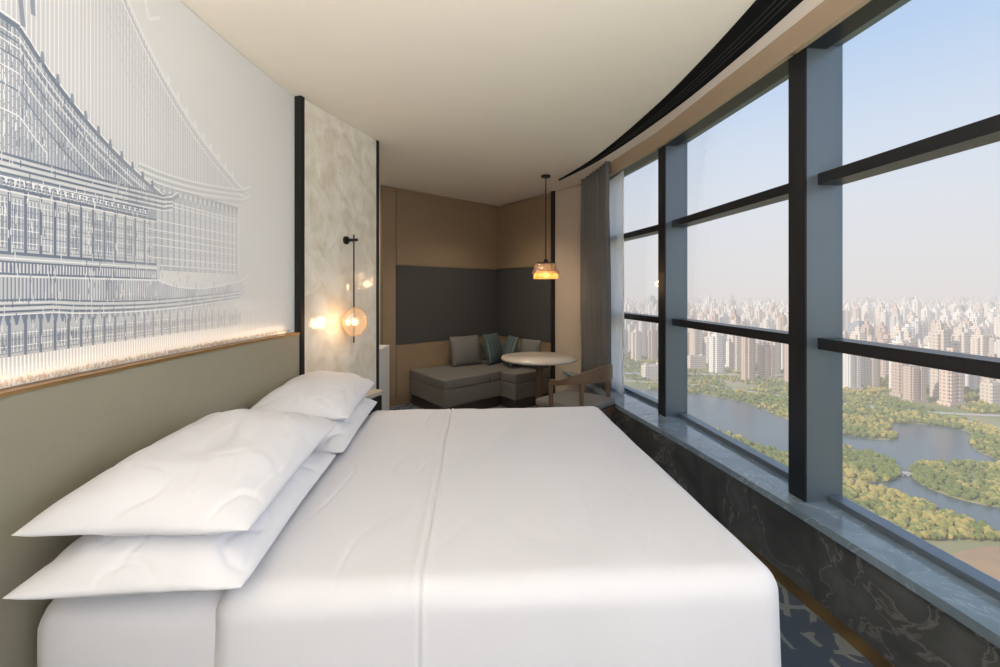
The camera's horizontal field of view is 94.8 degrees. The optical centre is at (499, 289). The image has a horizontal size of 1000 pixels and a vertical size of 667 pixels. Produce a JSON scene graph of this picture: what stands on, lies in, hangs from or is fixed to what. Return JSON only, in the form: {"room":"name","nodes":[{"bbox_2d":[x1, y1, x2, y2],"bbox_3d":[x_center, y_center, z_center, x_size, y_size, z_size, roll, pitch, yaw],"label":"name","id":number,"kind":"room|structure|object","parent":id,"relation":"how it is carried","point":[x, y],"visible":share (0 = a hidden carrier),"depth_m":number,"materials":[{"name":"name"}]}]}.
{"room":"hotel room","nodes":[
{"label":"hotel room","id":0,"kind":"room"},
{"bbox_2d":[379,185,379,344],"bbox_3d":[-2.200,0.085,5.560,1.600,2.670,0.120,0,0,0],"label":"wall","id":1,"kind":"structure","parent":0,"point":[379,185],"depth_m":5.50,"materials":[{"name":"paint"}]},
{"bbox_2d":[380,185,499,406],"bbox_3d":[-0.753,0.085,6.227,1.990,2.670,0.120,0,0,-45],"label":"wall","id":2,"kind":"structure","parent":0,"point":[407,399],"depth_m":5.65,"materials":[{"name":"brown wood"}]},
{"bbox_2d":[382,188,395,398],"bbox_3d":[-1.340,0.050,5.547,0.178,2.540,0.018,0,0,-45],"label":"trim","id":3,"kind":"structure","parent":2,"relation":"attached to","point":[388,195],"depth_m":5.55,"materials":[{"name":"brown wood"}]},
{"bbox_2d":[396,341,450,397],"bbox_3d":[-0.960,1.001,5.924,0.870,0.638,0.018,0,0,-45],"label":"wall panel","id":4,"kind":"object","parent":2,"relation":"attached to","point":[409,357],"depth_m":5.79,"materials":[{"name":"brown wood"}]},
{"bbox_2d":[396,265,496,344],"bbox_3d":[-0.658,0.185,6.223,1.720,0.970,0.018,0,0,-45],"label":"wall panel","id":5,"kind":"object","parent":2,"relation":"attached to","point":[433,303],"depth_m":6.11,"materials":[{"name":"grey fabric"}]},
{"bbox_2d":[396,190,496,268],"bbox_3d":[-0.658,-0.766,6.223,1.720,0.908,0.018,0,0,-45],"label":"wall panel","id":6,"kind":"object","parent":2,"relation":"attached to","point":[430,230],"depth_m":6.13,"materials":[{"name":"brown wood"}]},
{"bbox_2d":[180,0,823,205],"bbox_3d":[-0.735,-1.325,2.250,5.130,0.150,10.100,0,0,0],"label":"ceiling","id":7,"kind":"structure","parent":0,"point":[478,101],"depth_m":2.62,"materials":[{"name":"paint"}]},
{"bbox_2d":[533,174,557,278],"bbox_3d":[0.500,-0.684,5.020,0.300,1.128,0.300,0,0,0],"label":"pendant lamp","id":8,"kind":"object","parent":7,"relation":"hanging from","point":[539,274],"visible":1,"depth_m":4.96,"materials":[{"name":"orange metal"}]},
{"bbox_2d":[580,161,611,391],"bbox_3d":[1.002,-0.132,4.855,0.095,2.234,0.803,0,0,-9],"label":"curtain","id":9,"kind":"object","parent":7,"relation":"hanging from","point":[595,254],"visible":0.87,"depth_m":4.75,"materials":[{"name":"grey fabric"}]},
{"bbox_2d":[558,0,802,180],"bbox_3d":[1.088,-1.242,1.307,0.487,0.011,7.822,0,0,-3],"label":"track","id":10,"kind":"object","parent":7,"relation":"in","point":[761,16],"visible":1,"depth_m":2.46,"materials":[{"name":"metal"}]},
{"bbox_2d":[500,185,578,342],"bbox_3d":[0.595,0.085,6.109,0.120,2.670,1.958,0,0,-34],"label":"wall","id":11,"kind":"structure","parent":0,"point":[578,185],"depth_m":6.29,"materials":[{"name":"paint"}]},
{"bbox_2d":[497,266,550,342],"bbox_3d":[0.313,0.185,6.340,0.018,0.970,1.200,0,0,-36],"label":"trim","id":12,"kind":"structure","parent":11,"relation":"attached to","point":[523,301],"depth_m":6.29,"materials":[{"name":"grey fabric"}]},
{"bbox_2d":[497,194,550,268],"bbox_3d":[0.313,-0.766,6.340,0.018,0.908,1.200,0,0,-36],"label":"wall panel","id":13,"kind":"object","parent":11,"relation":"attached to","point":[520,225],"depth_m":6.29,"materials":[{"name":"brown wood"}]},
{"bbox_2d":[499,336,550,376],"bbox_3d":[0.313,1.001,6.340,0.018,0.638,1.200,0,0,-36],"label":"trim","id":14,"kind":"structure","parent":11,"relation":"attached to","point":[544,346],"depth_m":5.98,"materials":[{"name":"brown wood"}]},
{"bbox_2d":[551,191,554,393],"bbox_3d":[0.675,0.085,5.819,0.035,2.670,0.060,0,0,-36],"label":"trim","id":15,"kind":"structure","parent":11,"relation":"attached to","point":[552,192],"depth_m":5.79,"materials":[{"name":"black paint"}]},
{"bbox_2d":[555,185,592,393],"bbox_3d":[0.889,0.090,5.535,0.018,2.660,0.640,0,0,-36],"label":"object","id":16,"kind":"structure","parent":11,"relation":"attached to","point":[567,201],"depth_m":5.61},
{"bbox_2d":[390,403,875,666],"bbox_3d":[-0.800,1.470,2.200,5.000,0.100,10.000,0,0,0],"label":"floor","id":17,"kind":"structure","parent":0,"point":[806,640],"depth_m":1.87,"materials":[{"name":"blue carpet"}]},
{"bbox_2d":[294,95,378,388],"bbox_3d":[-1.217,0.086,3.425,0.161,2.668,0.944,0,0,17],"label":"divider panel","id":18,"kind":"object","parent":17,"relation":"on","point":[336,164],"visible":0.55,"depth_m":3.29,"materials":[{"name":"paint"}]},
{"bbox_2d":[342,235,366,342],"bbox_3d":[-1.079,-0.010,3.382,0.164,0.800,0.123,0,0,8],"label":"wall sconce","id":19,"kind":"object","parent":18,"relation":"attached to","point":[346,240],"visible":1,"depth_m":3.40,"materials":[{"name":"black metal"}]},
{"bbox_2d":[365,389,383,414],"bbox_3d":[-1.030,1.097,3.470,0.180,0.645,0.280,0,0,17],"label":"bedside table","id":20,"kind":"object","parent":17,"relation":"on","point":[373,394],"visible":0.18,"depth_m":3.51,"materials":[{"name":"stone"}]},
{"bbox_2d":[379,345,389,409],"bbox_3d":[-1.340,1.005,4.737,0.300,0.830,0.446,0,0,0],"label":"base cabinet","id":21,"kind":"object","parent":17,"relation":"on","point":[384,350],"visible":0.05,"depth_m":4.78,"materials":[{"name":"white paint"}]},
{"bbox_2d":[37,406,780,666],"bbox_3d":[-0.269,1.097,2.242,2.134,0.585,2.024,0,0,-3],"label":"bed","id":22,"kind":"object","parent":17,"relation":"on","point":[546,536],"visible":0.97,"depth_m":1.32,"materials":[{"name":"white fabric"}]},
{"bbox_2d":[2,451,335,599],"bbox_3d":[-0.980,0.730,1.615,0.559,0.208,0.960,1,0,-6],"label":"pillow","id":23,"kind":"object","parent":22,"relation":"on","point":[96,566],"visible":0.51,"depth_m":1.20,"materials":[{"name":"fabric"}]},
{"bbox_2d":[11,409,336,536],"bbox_3d":[-1.000,0.599,1.660,0.575,0.230,0.950,0,0,-6],"label":"pillow","id":24,"kind":"object","parent":23,"relation":"on","point":[218,473],"visible":1,"depth_m":1.33,"materials":[{"name":"fabric"}]},
{"bbox_2d":[313,397,376,453],"bbox_3d":[-1.050,0.738,2.600,0.548,0.204,0.980,1,0,-6],"label":"pillow","id":25,"kind":"object","parent":22,"relation":"on","point":[337,440],"visible":0.32,"depth_m":2.33,"materials":[{"name":"fabric"}]},
{"bbox_2d":[250,371,374,419],"bbox_3d":[-1.075,0.616,2.740,0.516,0.207,0.901,0,0,-7],"label":"pillow","id":26,"kind":"object","parent":25,"relation":"on","point":[330,395],"visible":0.85,"depth_m":2.45,"materials":[{"name":"fabric"}]},
{"bbox_2d":[410,343,550,409],"bbox_3d":[-0.277,1.090,5.842,1.500,0.660,1.292,0,0,-36],"label":"sofa","id":27,"kind":"object","parent":17,"relation":"on","point":[470,386],"visible":0.64,"depth_m":5.48,"materials":[{"name":"grey fabric"}]},
{"bbox_2d":[410,364,488,389],"bbox_3d":[-0.622,1.045,5.620,0.681,0.110,0.983,0,0,-36],"label":"seat cushion","id":28,"kind":"object","parent":27,"relation":"on","point":[441,377],"depth_m":5.42,"materials":[{"name":"grey fabric"}]},
{"bbox_2d":[449,335,481,366],"bbox_3d":[-0.444,0.795,6.057,0.451,0.377,0.158,0,0,-37],"label":"throw cushion","id":29,"kind":"object","parent":27,"relation":"on","point":[465,350],"visible":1,"depth_m":5.99,"materials":[{"name":"grey fabric"}]},
{"bbox_2d":[483,333,502,365],"bbox_3d":[-0.082,0.790,6.207,0.164,0.399,0.411,0,0,28],"label":"throw cushion","id":30,"kind":"object","parent":27,"relation":"on","point":[492,343],"visible":0.91,"depth_m":6.09,"materials":[{"name":"teal fabric"}]},
{"bbox_2d":[461,360,527,380],"bbox_3d":[-0.081,1.045,6.156,0.814,0.110,1.005,0,0,-36],"label":"seat cushion","id":31,"kind":"object","parent":27,"relation":"on","point":[499,371],"depth_m":5.73,"materials":[{"name":"grey fabric"}]},
{"bbox_2d":[502,335,518,366],"bbox_3d":[0.123,0.790,5.992,0.160,0.377,0.393,0,0,-15],"label":"throw cushion","id":32,"kind":"object","parent":27,"relation":"on","point":[511,343],"visible":0.75,"depth_m":5.87,"materials":[{"name":"teal fabric"}]},
{"bbox_2d":[501,366,550,383],"bbox_3d":[0.326,1.045,5.729,0.702,0.110,0.301,0,0,-45],"label":"seat cushion","id":33,"kind":"object","parent":27,"relation":"on","point":[514,374],"depth_m":5.58,"materials":[{"name":"grey fabric"}]},
{"bbox_2d":[518,338,540,367],"bbox_3d":[0.367,0.800,5.835,0.333,0.343,0.150,0,0,44],"label":"throw cushion","id":34,"kind":"object","parent":27,"relation":"on","point":[526,345],"visible":0.56,"depth_m":5.78,"materials":[{"name":"grey fabric"}]},
{"bbox_2d":[501,352,577,406],"bbox_3d":[0.400,1.049,4.680,0.780,0.742,0.780,0,0,0],"label":"round table","id":35,"kind":"object","parent":17,"relation":"on","point":[539,360],"visible":0.6,"depth_m":4.62,"materials":[{"name":"stone"}]},
{"bbox_2d":[535,365,615,419],"bbox_3d":[0.682,1.023,3.994,0.578,0.796,0.596,0,0,42],"label":"armchair","id":36,"kind":"object","parent":17,"relation":"on","point":[566,398],"visible":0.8,"depth_m":3.85,"materials":[{"name":"brown wood"}]},
{"bbox_2d":[536,390,614,409],"bbox_3d":[0.660,0.973,4.013,0.519,0.075,0.509,0,0,42],"label":"seat cushion","id":37,"kind":"object","parent":36,"relation":"on","point":[566,398],"depth_m":3.94,"materials":[{"name":"grey fabric"}]},
{"bbox_2d":[845,497,998,580],"bbox_3d":[1.627,1.373,1.183,0.343,0.694,7.776,0,0,-4],"label":"wall","id":38,"kind":"structure","parent":0,"point":[845,497],"depth_m":1.87,"materials":[{"name":"paint"}]},
{"bbox_2d":[610,132,660,405],"bbox_3d":[1.217,-0.130,4.363,0.225,2.238,1.475,0,0,-11],"label":"window","id":39,"kind":"structure","parent":38,"relation":"in","point":[645,152],"depth_m":4.10,"materials":[{"name":"metal"}]},
{"bbox_2d":[609,171,623,394],"bbox_3d":[1.136,-0.065,4.549,0.037,2.100,0.505,0,0,-5],"label":"sheer curtain","id":40,"kind":"object","parent":39,"relation":"hanging from","point":[616,195],"visible":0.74,"depth_m":4.46,"materials":[{"name":"fabric"}]},
{"bbox_2d":[657,28,794,477],"bbox_3d":[1.422,-0.130,2.951,0.227,2.238,1.516,0,0,-6],"label":"window","id":41,"kind":"structure","parent":38,"relation":"in","point":[765,71],"depth_m":3.37,"materials":[{"name":"metal"}]},
{"bbox_2d":[563,370,999,647],"bbox_3d":[1.400,1.008,1.513,0.530,0.035,8.452,0,0,-5],"label":"window sill","id":42,"kind":"structure","parent":38,"relation":"on","point":[972,607],"depth_m":1.92,"materials":[{"name":"grey stone"}]},
{"bbox_2d":[611,408,999,666],"bbox_3d":[1.402,1.185,0.931,0.350,0.319,7.270,0,0,-5],"label":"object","id":43,"kind":"structure","parent":38,"relation":"attached to","point":[902,626],"depth_m":1.92,"materials":[{"name":"stone"}]},
{"bbox_2d":[719,522,894,666],"bbox_3d":[1.405,1.383,0.931,0.325,0.073,7.269,0,0,-5],"label":"baseboard","id":44,"kind":"structure","parent":38,"relation":"attached to","point":[851,637],"depth_m":1.96,"materials":[{"name":"wood"}]},
{"bbox_2d":[788,0,999,600],"bbox_3d":[1.544,-0.130,1.557,0.226,2.238,1.403,0,0,-4],"label":"window","id":45,"kind":"structure","parent":38,"relation":"in","point":[817,174],"depth_m":2.15,"materials":[{"name":"metal"}]},
{"label":"outside","id":46,"kind":"structure","parent":0,"visible":0},
{"bbox_2d":[951,546,999,580],"bbox_3d":[209.588,119.300,186.604,59.176,0.001,55.128,0,0,0],"label":"clearing","id":47,"kind":"structure","parent":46,"point":[986,559],"depth_m":204.39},
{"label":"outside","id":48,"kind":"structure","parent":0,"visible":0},
{"bbox_2d":[633,388,999,530],"bbox_3d":[249.968,119.400,382.500,287.472,0.001,395.000,0,0,0],"label":"lake","id":49,"kind":"structure","parent":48,"point":[914,442],"depth_m":364.99,"materials":[{"name":"liquid"}]},
{"bbox_2d":[843,449,896,481],"bbox_3d":[246.056,119.400,317.892,49.984,1.000,64.216,0,0,0],"label":"island","id":50,"kind":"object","parent":49,"relation":"in","point":[881,479],"visible":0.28,"depth_m":296.44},
{"bbox_2d":[911,463,999,506],"bbox_3d":[310.160,119.400,284.600,103.200,1.000,66.800,0,0,0],"label":"island","id":51,"kind":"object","parent":49,"relation":"in","point":[972,473],"visible":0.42,"depth_m":272.76,"materials":[{"name":"plant"}]},
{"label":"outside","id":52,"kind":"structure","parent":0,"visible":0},
{"bbox_2d":[624,296,999,553],"bbox_3d":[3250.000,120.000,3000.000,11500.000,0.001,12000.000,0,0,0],"label":"ground","id":53,"kind":"structure","parent":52,"point":[954,545],"depth_m":486.37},
{"bbox_2d":[624,328,627,354],"bbox_3d":[227.208,92.217,859.234,18.000,55.565,13.000,0,0,-14],"label":"apartment tower","id":54,"kind":"structure","parent":53,"relation":"on","point":[625,330],"depth_m":854.02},
{"bbox_2d":[627,322,637,351],"bbox_3d":[257.697,90.973,894.283,19.800,58.054,12.100,0,0,-11],"label":"apartment tower","id":55,"kind":"structure","parent":53,"relation":"on","point":[630,327],"depth_m":888.91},
{"bbox_2d":[631,326,641,360],"bbox_3d":[233.202,90.990,786.310,15.000,58.021,12.000,0,0,-12],"label":"apartment tower","id":56,"kind":"structure","parent":53,"relation":"on","point":[636,335],"depth_m":781.98,"materials":[{"name":"concrete"}]},
{"bbox_2d":[639,321,649,357],"bbox_3d":[258.327,83.376,822.985,19.800,73.248,12.100,0,0,-9],"label":"apartment tower","id":57,"kind":"structure","parent":53,"relation":"on","point":[644,326],"depth_m":817.31,"materials":[{"name":"concrete"}]},
{"bbox_2d":[641,362,657,379],"bbox_3d":[204.251,108.968,617.911,25.200,22.063,11.000,0,0,-12],"label":"apartment block","id":58,"kind":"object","parent":53,"relation":"on","point":[650,371],"visible":0.7,"depth_m":612.58,"materials":[{"name":"concrete"}]},
{"bbox_2d":[647,324,656,360],"bbox_3d":[260.223,89.360,786.843,14.000,61.280,11.000,0,0,-12],"label":"apartment tower","id":59,"kind":"structure","parent":53,"relation":"on","point":[651,333],"depth_m":782.93,"materials":[{"name":"concrete"}]},
{"bbox_2d":[687,328,689,355],"bbox_3d":[331.391,91.290,802.142,14.000,57.420,11.000,0,0,-14],"label":"apartment tower","id":60,"kind":"structure","parent":53,"relation":"on","point":[688,330],"depth_m":798.18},
{"bbox_2d":[690,328,702,354],"bbox_3d":[313.616,86.634,734.315,17.600,66.732,13.200,0,0,-11],"label":"apartment tower","id":61,"kind":"structure","parent":53,"relation":"on","point":[696,336],"depth_m":729.24,"materials":[{"name":"concrete"}]},
{"bbox_2d":[687,354,705,368],"bbox_3d":[298.975,108.938,701.711,25.200,22.124,11.000,0,0,-10],"label":"apartment block","id":62,"kind":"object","parent":53,"relation":"on","point":[693,361],"visible":0.93,"depth_m":696.86,"materials":[{"name":"concrete"}]},
{"bbox_2d":[704,333,711,363],"bbox_3d":[345.565,95.697,757.647,15.400,48.605,12.100,0,0,-13],"label":"apartment tower","id":63,"kind":"structure","parent":53,"relation":"on","point":[706,339],"depth_m":755.15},
{"bbox_2d":[710,310,717,321],"bbox_3d":[475.661,81.746,1021.529,14.000,76.509,11.000,0,0,-15],"label":"apartment tower","id":64,"kind":"structure","parent":53,"relation":"on","point":[713,317],"depth_m":1017.90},
{"bbox_2d":[709,332,724,372],"bbox_3d":[316.770,88.191,672.107,18.000,63.618,13.000,0,0,-12],"label":"apartment tower","id":65,"kind":"structure","parent":53,"relation":"on","point":[716,340],"depth_m":667.55,"materials":[{"name":"concrete"}]},
{"bbox_2d":[718,311,728,335],"bbox_3d":[502.177,83.594,1034.465,18.000,72.813,13.000,0,0,-14],"label":"apartment tower","id":66,"kind":"structure","parent":53,"relation":"on","point":[723,318],"depth_m":1030.28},
{"bbox_2d":[725,341,728,366],"bbox_3d":[358.767,97.341,712.387,15.400,45.319,12.100,0,0,-11],"label":"apartment tower","id":67,"kind":"structure","parent":53,"relation":"on","point":[727,342],"depth_m":711.48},
{"bbox_2d":[729,308,739,322],"bbox_3d":[397.634,75.232,779.512,14.000,89.536,11.000,0,0,-13],"label":"apartment tower","id":68,"kind":"structure","parent":53,"relation":"on","point":[734,314],"depth_m":777.03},
{"bbox_2d":[729,317,740,371],"bbox_3d":[348.311,79.749,678.799,15.000,80.502,12.000,0,0,-12],"label":"apartment tower","id":69,"kind":"structure","parent":53,"relation":"on","point":[734,341],"depth_m":674.60,"materials":[{"name":"concrete"}]},
{"bbox_2d":[741,337,755,380],"bbox_3d":[330.902,84.078,613.100,14.000,71.844,11.000,0,0,-14],"label":"apartment tower","id":70,"kind":"structure","parent":53,"relation":"on","point":[748,345],"depth_m":609.15,"materials":[{"name":"concrete"}]},
{"bbox_2d":[755,305,761,327],"bbox_3d":[683.940,79.994,1217.170,15.000,80.012,12.000,0,0,-15],"label":"apartment tower","id":71,"kind":"structure","parent":53,"relation":"on","point":[758,312],"depth_m":1212.63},
{"bbox_2d":[756,340,763,367],"bbox_3d":[400.683,99.000,711.871,22.000,42.000,12.100,0,0,-9],"label":"apartment tower","id":72,"kind":"structure","parent":53,"relation":"on","point":[758,342],"depth_m":705.25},
{"bbox_2d":[756,342,776,378],"bbox_3d":[361.443,95.179,622.997,22.000,49.642,12.100,0,0,-10],"label":"apartment tower","id":73,"kind":"structure","parent":53,"relation":"on","point":[766,352],"depth_m":618.75,"materials":[{"name":"concrete"}]},
{"bbox_2d":[763,317,772,328],"bbox_3d":[595.979,90.475,1021.485,19.800,59.049,12.100,0,0,-11],"label":"apartment tower","id":74,"kind":"structure","parent":53,"relation":"on","point":[768,322],"depth_m":1017.78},
{"bbox_2d":[766,341,780,373],"bbox_3d":[395.119,89.448,664.370,15.000,61.103,12.000,0,0,-14],"label":"apartment tower","id":75,"kind":"structure","parent":53,"relation":"on","point":[778,345],"depth_m":659.13,"materials":[{"name":"concrete"}]},
{"bbox_2d":[778,311,786,329],"bbox_3d":[613.312,82.635,998.537,14.000,74.730,11.000,0,0,-12],"label":"apartment tower","id":76,"kind":"structure","parent":53,"relation":"on","point":[782,319],"depth_m":994.81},
{"bbox_2d":[781,343,783,369],"bbox_3d":[425.355,91.839,693.982,18.000,56.321,13.000,0,0,-11],"label":"apartment tower","id":77,"kind":"structure","parent":53,"relation":"on","point":[782,344],"depth_m":687.23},
{"bbox_2d":[784,328,787,381],"bbox_3d":[382.506,80.475,603.224,14.000,79.050,11.000,0,0,-12],"label":"apartment tower","id":78,"kind":"structure","parent":53,"relation":"on","point":[785,345],"depth_m":604.41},
{"bbox_2d":[624,351,999,539],"bbox_3d":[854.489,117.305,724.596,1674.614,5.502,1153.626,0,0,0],"label":"woodland","id":79,"kind":"object","parent":53,"relation":"on","point":[887,502],"visible":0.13,"depth_m":315.49,"materials":[{"name":"green plant"}]},
{"bbox_2d":[624,293,999,337],"bbox_3d":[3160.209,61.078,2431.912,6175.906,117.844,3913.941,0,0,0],"label":"city skyline","id":80,"kind":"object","parent":53,"relation":"on","point":[988,309],"visible":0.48,"depth_m":1518.75,"materials":[{"name":"grey glass"}]},
{"bbox_2d":[843,353,862,389],"bbox_3d":[426.042,93.417,557.443,19.800,53.166,12.100,0,0,-12],"label":"apartment tower","id":81,"kind":"structure","parent":53,"relation":"on","point":[851,363],"depth_m":553.02,"materials":[{"name":"concrete"}]},
{"bbox_2d":[848,315,863,333],"bbox_3d":[592.260,80.707,758.864,22.000,78.585,20.000,0,0,-11],"label":"apartment tower","id":82,"kind":"structure","parent":53,"relation":"on","point":[854,324],"depth_m":758.47,"materials":[{"name":"grey glass"}]},
{"bbox_2d":[850,325,866,340],"bbox_3d":[525.013,85.667,674.234,16.000,68.666,13.000,0,0,-10],"label":"apartment tower","id":83,"kind":"structure","parent":53,"relation":"on","point":[857,334],"depth_m":670.00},
{"bbox_2d":[861,319,873,336],"bbox_3d":[553.823,81.547,694.329,14.000,76.905,11.000,0,0,-12],"label":"apartment tower","id":84,"kind":"structure","parent":53,"relation":"on","point":[868,329],"depth_m":690.77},
{"bbox_2d":[861,334,879,387],"bbox_3d":[456.420,87.432,566.488,15.000,65.137,12.000,0,0,-13],"label":"apartment tower","id":85,"kind":"structure","parent":53,"relation":"on","point":[870,367],"depth_m":562.55,"materials":[{"name":"concrete"}]},
{"bbox_2d":[876,321,887,340],"bbox_3d":[647.142,86.077,779.948,14.000,67.846,11.000,0,0,-15],"label":"apartment tower","id":86,"kind":"structure","parent":53,"relation":"on","point":[880,326],"depth_m":778.17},
{"bbox_2d":[877,329,890,340],"bbox_3d":[623.765,91.447,746.226,22.000,57.105,12.100,0,0,-10],"label":"apartment tower","id":87,"kind":"structure","parent":53,"relation":"on","point":[880,335],"depth_m":743.26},
{"bbox_2d":[880,309,890,331],"bbox_3d":[820.747,80.306,979.661,19.800,79.387,12.100,0,0,-14],"label":"apartment tower","id":88,"kind":"structure","parent":53,"relation":"on","point":[885,315],"depth_m":975.80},
{"bbox_2d":[878,334,895,377],"bbox_3d":[534.039,90.806,634.716,22.000,58.389,12.100,0,0,-10],"label":"apartment tower","id":89,"kind":"structure","parent":53,"relation":"on","point":[884,365],"depth_m":629.56,"materials":[{"name":"concrete"}]},
{"bbox_2d":[890,309,902,329],"bbox_3d":[815.961,79.934,946.447,18.000,80.131,13.000,0,0,-10],"label":"apartment tower","id":90,"kind":"structure","parent":53,"relation":"on","point":[896,316],"depth_m":942.09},
{"bbox_2d":[890,323,904,338],"bbox_3d":[571.756,84.070,660.623,16.000,71.861,13.000,0,0,-15],"label":"apartment tower","id":91,"kind":"structure","parent":53,"relation":"on","point":[897,330],"depth_m":658.97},
{"bbox_2d":[889,343,909,397],"bbox_3d":[455.461,90.048,520.617,22.000,59.905,12.100,0,0,-15],"label":"apartment tower","id":92,"kind":"structure","parent":53,"relation":"on","point":[896,368],"depth_m":517.36,"materials":[{"name":"concrete"}]},
{"bbox_2d":[889,333,910,388],"bbox_3d":[474.487,85.420,545.640,18.000,69.159,13.000,0,0,-11],"label":"apartment tower","id":93,"kind":"structure","parent":53,"relation":"on","point":[899,338],"depth_m":545.24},
{"bbox_2d":[901,324,914,337],"bbox_3d":[651.788,87.268,735.228,19.800,65.464,12.100,0,0,-14],"label":"apartment tower","id":94,"kind":"structure","parent":53,"relation":"on","point":[907,326],"depth_m":731.74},
{"bbox_2d":[904,329,917,346],"bbox_3d":[497.227,83.779,561.282,16.000,72.443,13.000,0,0,-12],"label":"apartment tower","id":95,"kind":"structure","parent":53,"relation":"on","point":[907,335],"depth_m":557.08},
{"bbox_2d":[900,365,928,403],"bbox_3d":[443.548,98.254,492.448,22.000,43.493,12.100,0,0,-12],"label":"apartment tower","id":96,"kind":"structure","parent":53,"relation":"on","point":[913,376],"depth_m":488.15,"materials":[{"name":"concrete"}]},
{"bbox_2d":[910,318,924,340],"bbox_3d":[684.364,82.947,753.606,19.800,74.106,12.100,0,0,-15],"label":"apartment tower","id":97,"kind":"structure","parent":53,"relation":"on","point":[919,325],"depth_m":749.09,"materials":[{"name":"concrete"}]},
{"bbox_2d":[921,317,929,335],"bbox_3d":[887.789,88.472,961.740,17.600,63.057,13.200,0,0,-10],"label":"apartment tower","id":98,"kind":"structure","parent":53,"relation":"on","point":[927,322],"depth_m":956.70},
{"bbox_2d":[924,342,929,385],"bbox_3d":[546.498,92.023,581.668,18.000,55.954,13.000,0,0,-10],"label":"apartment tower","id":99,"kind":"structure","parent":53,"relation":"on","point":[928,346],"depth_m":578.71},
{"bbox_2d":[930,320,950,397],"bbox_3d":[491.952,76.705,514.274,15.000,86.589,12.000,0,0,-15],"label":"apartment tower","id":100,"kind":"structure","parent":53,"relation":"on","point":[940,339],"depth_m":511.58,"materials":[{"name":"concrete"}]},
{"bbox_2d":[939,311,951,322],"bbox_3d":[962.990,82.240,994.017,18.000,75.520,13.000,0,0,-15],"label":"apartment tower","id":101,"kind":"structure","parent":53,"relation":"on","point":[945,316],"depth_m":990.44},
{"bbox_2d":[937,348,965,406],"bbox_3d":[471.071,90.281,480.164,22.000,59.437,12.100,0,0,-15],"label":"apartment tower","id":102,"kind":"structure","parent":53,"relation":"on","point":[951,384],"depth_m":476.26,"materials":[{"name":"concrete"}]},
{"bbox_2d":[951,336,959,352],"bbox_3d":[519.415,86.376,531.460,17.600,67.248,13.200,0,0,-11],"label":"apartment tower","id":103,"kind":"structure","parent":53,"relation":"on","point":[954,344],"depth_m":526.66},
{"bbox_2d":[952,325,969,353],"bbox_3d":[642.339,84.252,641.013,16.000,71.496,13.000,0,0,-13],"label":"apartment tower","id":104,"kind":"structure","parent":53,"relation":"on","point":[963,337],"depth_m":636.05,"materials":[{"name":"concrete"}]},
{"bbox_2d":[955,322,973,336],"bbox_3d":[667.973,83.255,661.486,18.000,73.489,13.000,0,0,-13],"label":"apartment tower","id":105,"kind":"structure","parent":53,"relation":"on","point":[964,325],"depth_m":657.85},
{"bbox_2d":[964,374,980,389],"bbox_3d":[573.414,103.648,558.366,15.400,32.705,12.100,0,0,-14],"label":"apartment tower","id":106,"kind":"structure","parent":53,"relation":"on","point":[972,381],"depth_m":554.10,"materials":[{"name":"concrete"}]},
{"bbox_2d":[969,311,981,325],"bbox_3d":[948.963,81.358,919.717,18.000,77.284,13.000,0,0,-13],"label":"apartment tower","id":107,"kind":"structure","parent":53,"relation":"on","point":[974,317],"depth_m":915.34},
{"bbox_2d":[969,321,983,334],"bbox_3d":[811.057,86.065,782.919,16.000,67.870,13.000,0,0,-11],"label":"apartment tower","id":108,"kind":"structure","parent":53,"relation":"on","point":[976,326],"depth_m":780.07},
{"bbox_2d":[970,328,988,355],"bbox_3d":[621.193,84.675,596.166,15.000,70.649,12.000,0,0,-14],"label":"apartment tower","id":109,"kind":"structure","parent":53,"relation":"on","point":[979,343],"depth_m":592.14,"materials":[{"name":"concrete"}]},
{"bbox_2d":[979,379,999,404],"bbox_3d":[521.868,107.158,485.600,25.200,25.684,11.000,0,0,-14],"label":"apartment block","id":110,"kind":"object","parent":53,"relation":"on","point":[989,390],"visible":0.9,"depth_m":480.47,"materials":[{"name":"concrete"}]},
{"bbox_2d":[981,353,997,381],"bbox_3d":[553.448,95.781,516.833,22.000,48.437,12.100,0,0,-12],"label":"apartment tower","id":111,"kind":"structure","parent":53,"relation":"on","point":[989,354],"depth_m":515.03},
{"bbox_2d":[989,338,995,353],"bbox_3d":[773.499,97.469,722.307,17.600,45.062,13.200,0,0,-9],"label":"apartment tower","id":112,"kind":"structure","parent":53,"relation":"on","point":[991,340],"depth_m":718.46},
{"bbox_2d":[994,339,999,357],"bbox_3d":[708.229,91.353,646.564,18.000,57.293,13.000,0,0,-15],"label":"apartment tower","id":113,"kind":"structure","parent":53,"relation":"on","point":[997,343],"depth_m":647.33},
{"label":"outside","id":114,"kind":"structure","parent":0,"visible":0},
{"bbox_2d":[624,380,999,416],"bbox_3d":[304.907,119.450,524.981,431.193,0.500,195.877,0,0,0],"label":"road","id":115,"kind":"structure","parent":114,"point":[624,380],"depth_m":447.63,"materials":[{"name":"asphalt"}]},
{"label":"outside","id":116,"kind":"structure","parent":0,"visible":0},
{"bbox_2d":[625,373,883,378],"bbox_3d":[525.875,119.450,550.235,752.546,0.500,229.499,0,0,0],"label":"road","id":117,"kind":"structure","parent":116,"point":[625,373],"depth_m":648.91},
{"bbox_3d":[-1.368,0.085,0.492,0.220,2.670,0.729,0,0,0],"label":"wall","id":118,"kind":"structure","parent":0,"visible":0},
{"bbox_2d":[0,0,293,388],"bbox_3d":[-1.337,-0.488,1.564,0.116,1.516,2.834,0,0,-2],"label":"wall mural","id":119,"kind":"object","parent":118,"relation":"attached to","point":[147,163],"visible":1,"depth_m":1.72,"materials":[{"name":"fabric"}]},
{"bbox_2d":[0,332,299,666],"bbox_3d":[-1.310,0.836,1.564,0.149,1.128,2.831,0,0,-2],"label":"headboard","id":120,"kind":"object","parent":118,"relation":"attached to","point":[59,434],"visible":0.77,"depth_m":1.47,"materials":[{"name":"leather"}]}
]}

